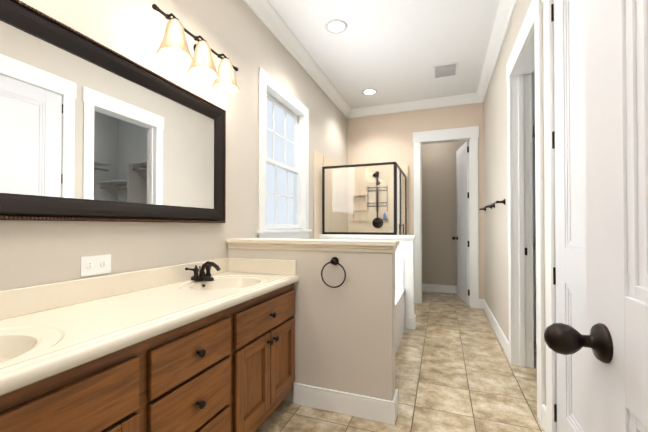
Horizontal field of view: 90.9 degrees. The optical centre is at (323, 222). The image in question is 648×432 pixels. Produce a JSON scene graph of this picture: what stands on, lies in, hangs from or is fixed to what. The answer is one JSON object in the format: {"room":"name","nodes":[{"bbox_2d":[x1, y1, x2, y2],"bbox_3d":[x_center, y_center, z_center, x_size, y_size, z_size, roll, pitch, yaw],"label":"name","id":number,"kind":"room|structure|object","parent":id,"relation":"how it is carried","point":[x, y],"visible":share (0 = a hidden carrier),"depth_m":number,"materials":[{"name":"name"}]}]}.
{"room":"bathroom","nodes":[
{"label":"bathroom","id":0,"kind":"room"},
{"bbox_2d":[0,0,346,290],"bbox_3d":[-0.659,-0.327,2.606,0.130,3.050,5.910,0,-1,20],"label":"wall","id":1,"kind":"structure","parent":0,"point":[242,38],"depth_m":1.94,"materials":[{"name":"paint"}]},
{"bbox_2d":[80,254,110,276],"bbox_3d":[-1.018,0.189,1.428,0.007,0.085,0.131,0,-1,20],"label":"electrical outlet plate","id":2,"kind":"object","parent":1,"relation":"attached to","point":[95,264],"visible":1,"depth_m":1.42,"materials":[{"name":"white plastic"}]},
{"bbox_2d":[0,0,225,222],"bbox_3d":[-1.021,-0.404,1.377,0.040,0.794,1.852,0,-1,20],"label":"vanity mirror","id":3,"kind":"object","parent":1,"relation":"attached to","point":[92,130],"visible":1,"depth_m":1.41,"materials":[{"name":"brown mirror"}]},
{"bbox_2d":[152,4,239,93],"bbox_3d":[-0.719,-1.005,1.942,0.219,0.257,0.717,0,-1,20],"label":"sconce","id":4,"kind":"object","parent":1,"relation":"attached to","point":[173,48],"visible":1,"depth_m":1.83,"materials":[{"name":"white glass"}]},
{"bbox_2d":[257,67,311,238],"bbox_3d":[-0.413,-0.574,3.208,0.175,1.485,1.095,0,-1,20],"label":"window","id":5,"kind":"structure","parent":1,"relation":"in","point":[283,157],"depth_m":3.22,"materials":[{"name":"white"}]},
{"bbox_2d":[243,0,354,118],"bbox_3d":[-0.551,-1.797,2.581,0.100,0.110,5.650,0,-1,20],"label":"crown molding","id":6,"kind":"structure","parent":1,"relation":"attached to","point":[266,13],"depth_m":3.26,"materials":[{"name":"white wood"}]},
{"bbox_2d":[314,149,407,238],"bbox_3d":[0.583,0.166,4.369,0.968,2.100,1.468,0,-1,20],"label":"shower wall","id":7,"kind":"structure","parent":1,"relation":"attached to","point":[321,160],"depth_m":4.02,"materials":[{"name":"beige tile"}]},
{"bbox_2d":[322,162,406,234],"bbox_3d":[0.628,0.204,4.452,0.955,1.835,1.176,0,-1,20],"label":"shower enclosure","id":8,"kind":"object","parent":7,"relation":"on","point":[364,199],"visible":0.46,"depth_m":3.92,"materials":[{"name":"clear glass"}]},
{"bbox_2d":[395,260,403,288],"bbox_3d":[0.439,0.593,3.830,1.008,0.326,0.010,0,-1,20],"label":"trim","id":9,"kind":"structure","parent":1,"relation":"attached to","point":[399,274],"depth_m":3.66,"materials":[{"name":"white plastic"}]},
{"bbox_2d":[268,0,499,108],"bbox_3d":[1.232,-1.904,2.445,4.340,0.100,7.430,0,-1,20],"label":"ceiling","id":10,"kind":"structure","parent":0,"point":[392,51],"depth_m":3.26,"materials":[{"name":"white paint"}]},
{"bbox_2d":[325,19,346,33],"bbox_3d":[0.116,-1.843,3.001,0.210,0.008,0.210,0,-1,20],"label":"recessed light","id":11,"kind":"object","parent":10,"relation":"in","point":[335,26],"visible":1,"depth_m":3.00,"materials":[{"name":"grey"}]},
{"bbox_2d":[362,89,376,94],"bbox_3d":[0.635,-1.828,4.462,0.210,0.008,0.210,0,-1,20],"label":"recessed light","id":12,"kind":"object","parent":10,"relation":"in","point":[369,91],"visible":1,"depth_m":4.44,"materials":[{"name":"grey"}]},
{"bbox_2d":[433,62,458,78],"bbox_3d":[1.467,-1.833,3.855,0.280,0.012,0.340,0,-1,20],"label":"ceiling vent","id":13,"kind":"object","parent":10,"relation":"in","point":[446,70],"visible":1,"depth_m":3.83,"materials":[{"name":"white metal"}]},
{"bbox_2d":[255,291,544,431],"bbox_3d":[1.232,1.226,2.413,4.340,0.060,7.430,0,-1,20],"label":"floor","id":14,"kind":"structure","parent":0,"point":[456,370],"depth_m":2.33,"materials":[{"name":"tile"}]},
{"bbox_2d":[0,257,298,431],"bbox_3d":[-0.756,0.705,1.303,0.582,0.960,1.918,0,-1,20],"label":"bathroom vanity","id":15,"kind":"object","parent":14,"relation":"on","point":[205,346],"visible":1,"depth_m":1.21,"materials":[{"name":"brown wood"}]},
{"bbox_2d":[228,248,394,401],"bbox_3d":[-0.121,0.668,2.165,1.173,1.050,0.135,0,-1,20],"label":"wall","id":16,"kind":"structure","parent":14,"relation":"on","point":[345,336],"depth_m":2.00,"materials":[{"name":"paint"}]},
{"bbox_2d":[226,238,399,252],"bbox_3d":[-0.109,0.148,2.166,1.199,0.070,0.187,0,-1,20],"label":"trim","id":17,"kind":"structure","parent":16,"relation":"on","point":[369,246],"depth_m":2.06,"materials":[{"name":"beige paint"}]},
{"bbox_2d":[321,257,345,287],"bbox_3d":[0.061,0.311,1.999,0.165,0.190,0.054,0,-1,20],"label":"towel ring","id":18,"kind":"object","parent":16,"relation":"attached to","point":[334,261],"visible":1,"depth_m":1.99,"materials":[{"name":"brown metal"}]},
{"bbox_2d":[293,383,397,424],"bbox_3d":[0.135,1.125,2.066,0.659,0.135,0.167,0,-1,20],"label":"baseboard","id":19,"kind":"structure","parent":16,"relation":"attached to","point":[364,407],"depth_m":1.98,"materials":[{"name":"white wood"}]},
{"bbox_2d":[343,239,413,317],"bbox_3d":[0.499,0.693,3.878,1.148,1.035,0.120,0,-1,20],"label":"wall","id":20,"kind":"structure","parent":14,"relation":"on","point":[404,251],"depth_m":3.65,"materials":[{"name":"white paint"}]},
{"bbox_2d":[319,234,415,329],"bbox_3d":[0.509,0.678,3.875,1.168,1.065,0.160,0,-1,20],"label":"trim","id":21,"kind":"structure","parent":20,"relation":"on","point":[410,322],"depth_m":3.73,"materials":[{"name":"white wood"}]},
{"bbox_2d":[395,288,404,354],"bbox_3d":[0.141,0.881,3.041,1.050,0.642,1.685,0,-1,20],"label":"bathtub","id":22,"kind":"object","parent":14,"relation":"on","point":[399,312],"visible":0.04,"depth_m":3.25,"materials":[{"name":"white plastic"}]},
{"bbox_2d":[544,0,647,431],"bbox_3d":[0.388,-0.048,0.238,0.211,2.428,0.811,0,-1,20],"label":"entry door","id":23,"kind":"structure","parent":14,"relation":"on","point":[614,340],"depth_m":0.52,"materials":[{"name":"white wood"}]},
{"bbox_2d":[347,102,483,298],"bbox_3d":[1.350,-0.303,4.944,2.015,3.050,0.130,0,-1,20],"label":"wall","id":24,"kind":"structure","parent":0,"point":[381,138],"depth_m":4.90,"materials":[{"name":"paint"}]},
{"bbox_2d":[351,93,474,117],"bbox_3d":[1.307,-1.774,4.852,1.770,0.110,0.100,0,-1,20],"label":"crown molding","id":25,"kind":"structure","parent":24,"relation":"attached to","point":[462,99],"depth_m":4.82,"materials":[{"name":"white wood"}]},
{"bbox_2d":[413,126,478,308],"bbox_3d":[1.807,-0.080,4.761,0.910,2.597,0.149,0,-1,20],"label":"door frame","id":26,"kind":"structure","parent":24,"relation":"attached to","point":[471,134],"depth_m":4.66,"materials":[{"name":"white wood"}]},
{"bbox_2d":[452,141,469,304],"bbox_3d":[2.167,0.001,5.064,0.239,2.428,0.692,0,-1,20],"label":"door","id":27,"kind":"structure","parent":24,"relation":"in","point":[462,216],"depth_m":4.99,"materials":[{"name":"white wood"}]},
{"bbox_2d":[422,140,468,285],"bbox_3d":[1.918,-0.295,5.779,1.880,3.050,0.130,0,-1,20],"label":"wall","id":28,"kind":"structure","parent":0,"point":[439,243],"depth_m":5.63,"materials":[{"name":"beige paint"}]},
{"bbox_2d":[422,284,456,293],"bbox_3d":[1.892,1.162,5.696,1.620,0.135,0.016,0,-1,20],"label":"baseboard","id":29,"kind":"structure","parent":28,"relation":"attached to","point":[425,287],"depth_m":5.63,"materials":[{"name":"white wood"}]},
{"bbox_2d":[483,0,545,404],"bbox_3d":[1.353,-0.335,1.861,0.130,3.050,5.910,0,-1,20],"label":"wall","id":30,"kind":"structure","parent":0,"point":[495,190],"depth_m":3.31,"materials":[{"name":"paint"}]},
{"bbox_2d":[480,299,508,358],"bbox_3d":[1.929,1.141,3.654,0.045,0.135,1.860,0,-1,20],"label":"baseboard","id":31,"kind":"structure","parent":30,"relation":"attached to","point":[502,338],"depth_m":3.41,"materials":[{"name":"white wood"}]},
{"bbox_2d":[475,0,516,102],"bbox_3d":[1.245,-1.804,1.916,0.100,0.110,5.650,0,-1,20],"label":"crown molding","id":32,"kind":"structure","parent":30,"relation":"attached to","point":[506,8],"depth_m":3.19,"materials":[{"name":"white wood"}]},
{"bbox_2d":[487,199,505,207],"bbox_3d":[1.782,-0.195,3.317,0.075,0.060,0.701,0,-1,20],"label":"towel rail","id":33,"kind":"object","parent":30,"relation":"attached to","point":[494,203],"visible":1,"depth_m":3.11,"materials":[{"name":"brown metal"}]},
{"bbox_2d":[506,0,540,423],"bbox_3d":[1.516,-0.105,2.305,0.167,2.597,1.001,0,-1,20],"label":"door frame","id":34,"kind":"structure","parent":30,"relation":"attached to","point":[525,59],"depth_m":2.66,"materials":[{"name":"white wood"}]},
{"bbox_2d":[537,0,556,431],"bbox_3d":[1.148,-0.115,1.311,0.167,2.597,0.981,0,-1,20],"label":"door frame","id":35,"kind":"structure","parent":30,"relation":"attached to","point":[549,119],"depth_m":1.75,"materials":[{"name":"white wood"}]},
{"bbox_2d":[551,0,587,431],"bbox_3d":[1.110,-0.037,1.335,0.211,2.428,0.775,0,-1,20],"label":"door","id":36,"kind":"structure","parent":30,"relation":"in","point":[569,276],"depth_m":1.51,"materials":[{"name":"white wood"}]},
{"bbox_2d":[532,69,535,341],"bbox_3d":[2.672,-0.322,3.122,1.470,3.050,0.130,0,-1,20],"label":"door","id":37,"kind":"structure","parent":0,"point":[534,194],"depth_m":3.24,"materials":[{"name":"white wood"}]},
{"bbox_2d":[532,123,535,248],"bbox_3d":[2.450,0.141,2.937,1.080,2.120,0.358,0,-1,20],"label":"closet shelf","id":38,"kind":"object","parent":37,"relation":"attached to","point":[533,142],"visible":0.02,"depth_m":2.94,"materials":[{"name":"white"}]}
]}

